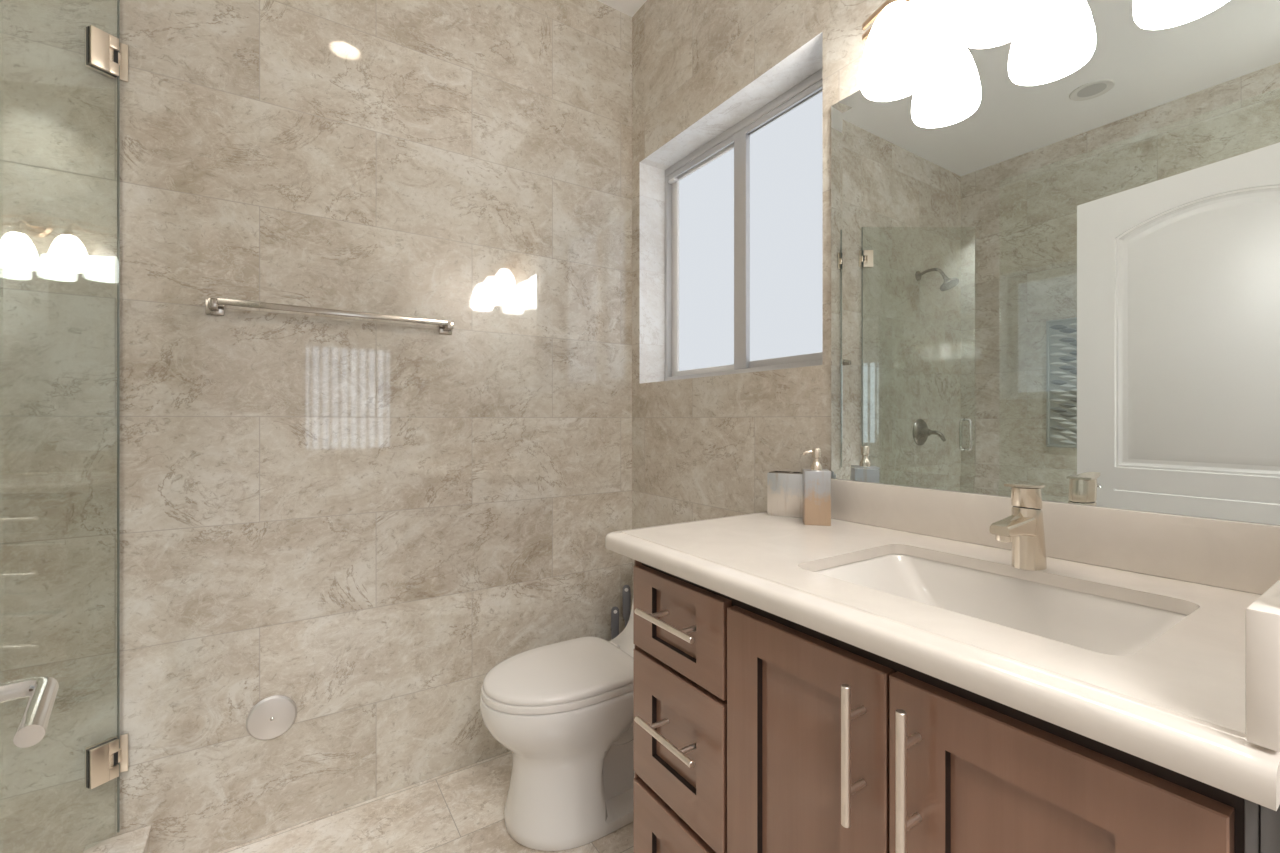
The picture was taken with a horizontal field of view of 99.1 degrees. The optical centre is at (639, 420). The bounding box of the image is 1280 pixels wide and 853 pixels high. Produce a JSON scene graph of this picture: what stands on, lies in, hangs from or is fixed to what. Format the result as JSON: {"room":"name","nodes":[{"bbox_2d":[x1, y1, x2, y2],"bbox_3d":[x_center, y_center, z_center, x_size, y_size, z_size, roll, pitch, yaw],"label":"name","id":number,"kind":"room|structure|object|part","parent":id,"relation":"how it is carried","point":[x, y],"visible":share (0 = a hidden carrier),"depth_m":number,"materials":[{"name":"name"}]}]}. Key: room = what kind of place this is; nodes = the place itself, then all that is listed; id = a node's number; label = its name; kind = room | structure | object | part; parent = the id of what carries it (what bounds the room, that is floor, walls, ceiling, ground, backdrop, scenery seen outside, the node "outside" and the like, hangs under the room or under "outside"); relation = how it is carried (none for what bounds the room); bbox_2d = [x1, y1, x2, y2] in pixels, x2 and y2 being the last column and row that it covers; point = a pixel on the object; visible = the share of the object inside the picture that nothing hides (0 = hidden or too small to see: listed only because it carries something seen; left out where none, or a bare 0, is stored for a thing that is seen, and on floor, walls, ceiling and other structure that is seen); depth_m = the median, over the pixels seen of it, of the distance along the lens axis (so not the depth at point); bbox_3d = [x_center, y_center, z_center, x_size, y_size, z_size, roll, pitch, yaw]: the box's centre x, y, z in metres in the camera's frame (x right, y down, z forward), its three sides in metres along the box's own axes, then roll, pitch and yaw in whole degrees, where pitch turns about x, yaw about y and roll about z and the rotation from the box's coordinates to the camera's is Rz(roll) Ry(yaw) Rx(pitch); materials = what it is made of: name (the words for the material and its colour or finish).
{"room":"bathroom","nodes":[
{"label":"bathroom","id":0,"kind":"room"},
{"bbox_2d":[0,0,631,852],"bbox_3d":[-1.111,-0.233,1.575,3.006,2.809,0.120,0,0,-34],"label":"wall","id":1,"kind":"structure","parent":0,"point":[354,521],"depth_m":1.58,"materials":[{"name":"tile"}]},
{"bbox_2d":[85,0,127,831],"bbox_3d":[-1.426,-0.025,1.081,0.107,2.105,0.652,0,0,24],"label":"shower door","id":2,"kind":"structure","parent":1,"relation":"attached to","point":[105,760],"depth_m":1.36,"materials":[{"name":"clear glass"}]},
{"bbox_2d":[0,676,58,747],"bbox_3d":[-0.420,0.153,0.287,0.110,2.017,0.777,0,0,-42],"label":"door handle","id":3,"kind":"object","parent":2,"relation":"attached to","point":[42,691],"depth_m":0.51,"materials":[{"name":"silver metal"}]},
{"bbox_3d":[-1.308,0.837,1.367,0.038,0.092,0.006,0,0,-34],"label":"wall plate","id":4,"kind":"part","parent":2,"relation":"part of","materials":[{"name":"silver metal"}]},
{"bbox_3d":[-1.308,-0.900,1.367,0.038,0.092,0.006,0,0,-34],"label":"wall plate","id":5,"kind":"part","parent":2,"relation":"part of","materials":[{"name":"silver metal"}]},
{"bbox_2d":[246,695,296,739],"bbox_3d":[-1.040,0.842,1.542,0.120,0.120,0.014,0,0,-34],"label":"cover plate","id":6,"kind":"object","parent":1,"relation":"attached to","point":[271,717],"visible":1,"depth_m":1.54,"materials":[{"name":"silver metal"}]},
{"bbox_2d":[205,298,453,334],"bbox_3d":[-0.879,-0.305,1.614,0.644,0.040,0.071,0,0,-34],"label":"towel bar","id":7,"kind":"object","parent":1,"relation":"attached to","point":[213,306],"visible":1,"depth_m":1.55,"materials":[{"name":"silver metal"}]},
{"bbox_3d":[-1.131,-0.305,1.447,0.040,0.040,0.071,0,0,-33],"label":"post","id":8,"kind":"part","parent":7,"relation":"part of","materials":[{"name":"silver metal"}]},
{"bbox_3d":[-0.627,-0.305,1.781,0.040,0.040,0.071,0,0,-33],"label":"post","id":9,"kind":"part","parent":7,"relation":"part of","materials":[{"name":"silver metal"}]},
{"bbox_2d":[217,751,632,852],"bbox_3d":[-0.583,1.222,0.778,3.006,0.100,2.031,0,0,-34],"label":"floor","id":10,"kind":"structure","parent":0,"point":[461,810],"depth_m":1.57,"materials":[{"name":"tile"}]},
{"bbox_2d":[83,825,150,852],"bbox_3d":[-0.814,1.107,0.625,0.122,0.131,1.792,0,0,-34],"label":"curb","id":11,"kind":"object","parent":10,"relation":"on","point":[136,841],"visible":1,"depth_m":1.34,"materials":[{"name":"stone"}]},
{"bbox_2d":[480,602,633,850],"bbox_3d":[-0.134,0.807,1.706,0.724,0.730,0.362,0,0,-34],"label":"toilet","id":12,"kind":"object","parent":10,"relation":"on","point":[563,710],"visible":0.67,"depth_m":1.52,"materials":[{"name":"white ceramic"}]},
{"bbox_3d":[-0.244,0.770,1.634,0.455,0.022,0.362,0,0,-33],"label":"seat","id":13,"kind":"part","parent":12,"relation":"part of","materials":[{"name":"white plastic"}]},
{"bbox_3d":[-0.147,0.977,1.698,0.692,0.391,0.362,0,0,-33],"label":"bowl","id":14,"kind":"part","parent":12,"relation":"part of","materials":[{"name":"white ceramic"}]},
{"bbox_3d":[-0.240,0.745,1.636,0.454,0.026,0.358,0,0,-33],"label":"lid","id":15,"kind":"part","parent":12,"relation":"part of","materials":[{"name":"white plastic"}]},
{"bbox_2d":[611,607,618,638],"bbox_3d":[-0.095,0.943,2.090,0.044,0.458,0.044,0,0,-8],"label":"toilet brush","id":16,"kind":"object","parent":10,"relation":"on","point":[614,611],"visible":0.34,"depth_m":2.08,"materials":[{"name":"grey"}]},
{"bbox_2d":[622,585,630,626],"bbox_3d":[-0.052,0.902,2.095,0.044,0.540,0.044,0,0,1],"label":"toilet brush","id":17,"kind":"object","parent":10,"relation":"on","point":[626,593],"visible":0.33,"depth_m":2.09,"materials":[{"name":"grey"}]},
{"bbox_2d":[633,560,1279,852],"bbox_3d":[0.452,0.730,0.942,0.596,0.884,0.919,0,0,-34],"label":"vanity cabinet","id":18,"kind":"object","parent":10,"relation":"on","point":[756,730],"visible":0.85,"depth_m":0.73,"materials":[{"name":"brown wood"}]},
{"bbox_3d":[0.218,0.680,1.335,0.550,0.784,0.005,0,0,-33],"label":"panel","id":19,"kind":"part","parent":18,"relation":"part of","materials":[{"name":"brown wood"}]},
{"bbox_3d":[0.059,0.604,1.042,0.053,0.012,0.178,0,0,-33],"label":"pull handle","id":20,"kind":"part","parent":18,"relation":"part of","materials":[{"name":"silver metal"}]},
{"bbox_3d":[0.059,0.386,1.042,0.053,0.012,0.178,0,0,-33],"label":"pull handle","id":21,"kind":"part","parent":18,"relation":"part of","materials":[{"name":"silver metal"}]},
{"bbox_3d":[0.073,0.911,1.068,0.020,0.271,0.287,0,0,-33],"label":"drawer","id":22,"kind":"part","parent":18,"relation":"part of","materials":[{"name":"brown wood"}]},
{"bbox_3d":[0.073,0.627,1.068,0.020,0.265,0.287,0,0,-33],"label":"drawer","id":23,"kind":"part","parent":18,"relation":"part of","materials":[{"name":"brown wood"}]},
{"bbox_3d":[0.073,0.400,1.068,0.020,0.170,0.287,0,0,-33],"label":"drawer","id":24,"kind":"part","parent":18,"relation":"part of","materials":[{"name":"brown wood"}]},
{"bbox_3d":[0.238,0.684,0.818,0.020,0.726,0.294,0,0,-33],"label":"door","id":25,"kind":"part","parent":18,"relation":"part of","materials":[{"name":"brown wood"}]},
{"bbox_3d":[0.276,0.428,0.705,0.042,0.178,0.012,0,0,-33],"label":"pull handle","id":26,"kind":"part","parent":18,"relation":"part of","materials":[{"name":"silver metal"}]},
{"bbox_3d":[0.316,0.428,0.643,0.042,0.178,0.012,0,0,-33],"label":"pull handle","id":27,"kind":"part","parent":18,"relation":"part of","materials":[{"name":"silver metal"}]},
{"bbox_2d":[605,512,1279,810],"bbox_3d":[0.431,0.269,0.983,0.588,0.036,1.012,0,0,-34],"label":"countertop","id":28,"kind":"structure","parent":18,"relation":"on","point":[1177,703],"depth_m":0.65,"materials":[{"name":"stone"}]},
{"bbox_2d":[767,471,802,517],"bbox_3d":[0.389,0.194,1.445,0.092,0.114,0.050,0,0,28],"label":"toothbrush holder","id":29,"kind":"object","parent":28,"relation":"on","point":[784,488],"visible":0.79,"depth_m":1.42,"materials":[{"name":"silver metal"}]},
{"bbox_2d":[803,448,830,525],"bbox_3d":[0.428,0.160,1.330,0.063,0.183,0.060,0,0,12],"label":"soap dispenser","id":30,"kind":"object","parent":28,"relation":"on","point":[816,480],"visible":1,"depth_m":1.30,"materials":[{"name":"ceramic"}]},
{"bbox_2d":[814,554,1187,655],"bbox_3d":[0.516,0.335,0.845,0.342,0.127,0.471,0,0,-34],"label":"sink","id":31,"kind":"object","parent":28,"relation":"in","point":[1091,622],"visible":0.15,"depth_m":0.93,"materials":[{"name":"white ceramic"}]},
{"bbox_2d":[989,483,1046,570],"bbox_3d":[0.637,0.178,0.917,0.142,0.146,0.047,0,0,-34],"label":"faucet","id":32,"kind":"object","parent":28,"relation":"on","point":[1024,528],"visible":1,"depth_m":0.91,"materials":[{"name":"silver metal"}]},
{"bbox_3d":[0.620,0.175,0.905,0.101,0.051,0.037,0,0,-33],"label":"spout","id":33,"kind":"part","parent":32,"relation":"part of","materials":[{"name":"silver metal"}]},
{"bbox_3d":[0.644,0.129,0.922,0.090,0.047,0.042,0,0,-33],"label":"lever","id":34,"kind":"part","parent":32,"relation":"part of","materials":[{"name":"silver metal"}]},
{"bbox_2d":[1246,580,1279,751],"bbox_3d":[0.714,0.198,0.574,0.568,0.105,0.018,0,0,-34],"label":"side splash","id":35,"kind":"object","parent":28,"relation":"on","point":[1263,615],"visible":1,"depth_m":0.42,"materials":[{"name":"stone"}]},
{"bbox_3d":[0.403,0.684,0.569,0.020,0.726,0.295,0,0,-33],"label":"door","id":36,"kind":"part","parent":18,"relation":"part of","materials":[{"name":"brown wood"}]},
{"bbox_2d":[597,0,646,16],"bbox_3d":[-0.583,-1.707,0.778,3.006,0.140,2.031,0,0,-34],"label":"ceiling","id":37,"kind":"structure","parent":0,"point":[628,7],"depth_m":2.15,"materials":[{"name":"white paint"}]},
{"bbox_2d":[632,0,959,601],"bbox_3d":[0.566,-0.233,1.539,0.250,2.809,1.792,0,0,-34],"label":"wall","id":38,"kind":"structure","parent":0,"point":[703,448],"depth_m":1.81,"materials":[{"name":"stone"}]},
{"bbox_2d":[665,68,822,380],"bbox_3d":[0.372,-0.586,1.893,0.070,0.880,0.876,0,0,-34],"label":"window","id":39,"kind":"structure","parent":38,"relation":"in","point":[744,209],"depth_m":1.85,"materials":[{"name":"aluminium"},{"name":"glass"}]},
{"bbox_3d":[0.255,-0.584,2.066,0.023,0.815,0.419,0,0,-33],"label":"sash","id":40,"kind":"part","parent":39,"relation":"part of","materials":[{"name":"white glass"}]},
{"bbox_3d":[0.256,-0.584,2.067,0.006,0.795,0.361,0,0,-33],"label":"pane","id":41,"kind":"part","parent":39,"relation":"part of","materials":[{"name":"white glass"}]},
{"bbox_3d":[0.483,-0.586,1.702,0.014,0.820,0.395,0,0,-33],"label":"sash","id":42,"kind":"part","parent":39,"relation":"part of","materials":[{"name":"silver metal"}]},
{"bbox_3d":[0.475,-0.586,1.714,0.006,0.790,0.385,0,0,-33],"label":"pane","id":43,"kind":"part","parent":39,"relation":"part of","materials":[{"name":"white glass"}]},
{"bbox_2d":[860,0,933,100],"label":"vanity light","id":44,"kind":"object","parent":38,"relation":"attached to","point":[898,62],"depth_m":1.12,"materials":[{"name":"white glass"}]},
{"bbox_2d":[888,0,903,4],"bbox_3d":[0.542,-0.875,1.156,0.048,0.037,0.048,0,0,-33],"label":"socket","id":45,"kind":"object","parent":44,"relation":"attached to","point":[891,2],"depth_m":1.13,"materials":[{"name":"metal"}]},
{"bbox_3d":[0.542,-0.794,1.156,0.142,0.160,0.142,0,0,-33],"label":"lamp shade","id":46,"kind":"part","parent":44,"relation":"part of","materials":[{"name":"white glass"}]},
{"bbox_2d":[956,0,1049,48],"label":"vanity light","id":47,"kind":"object","parent":38,"relation":"attached to","point":[980,24],"depth_m":1.03,"materials":[{"name":"white glass"}]},
{"bbox_3d":[0.651,-0.794,0.982,0.142,0.160,0.142,0,0,-33],"label":"lamp shade","id":48,"kind":"part","parent":47,"relation":"part of","materials":[{"name":"white glass"}]},
{"bbox_2d":[831,479,1279,594],"bbox_3d":[0.715,0.200,1.068,0.020,0.101,0.802,0,0,-34],"label":"backsplash","id":49,"kind":"structure","parent":38,"relation":"attached to","point":[1243,556],"depth_m":0.93,"materials":[{"name":"stone"}]},
{"bbox_2d":[831,0,1279,524],"bbox_3d":[0.724,-0.331,1.067,0.007,0.960,0.823,0,0,-34],"label":"mirror","id":50,"kind":"object","parent":38,"relation":"attached to","point":[1055,257],"visible":0.86,"depth_m":0.97,"materials":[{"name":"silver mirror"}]}
]}

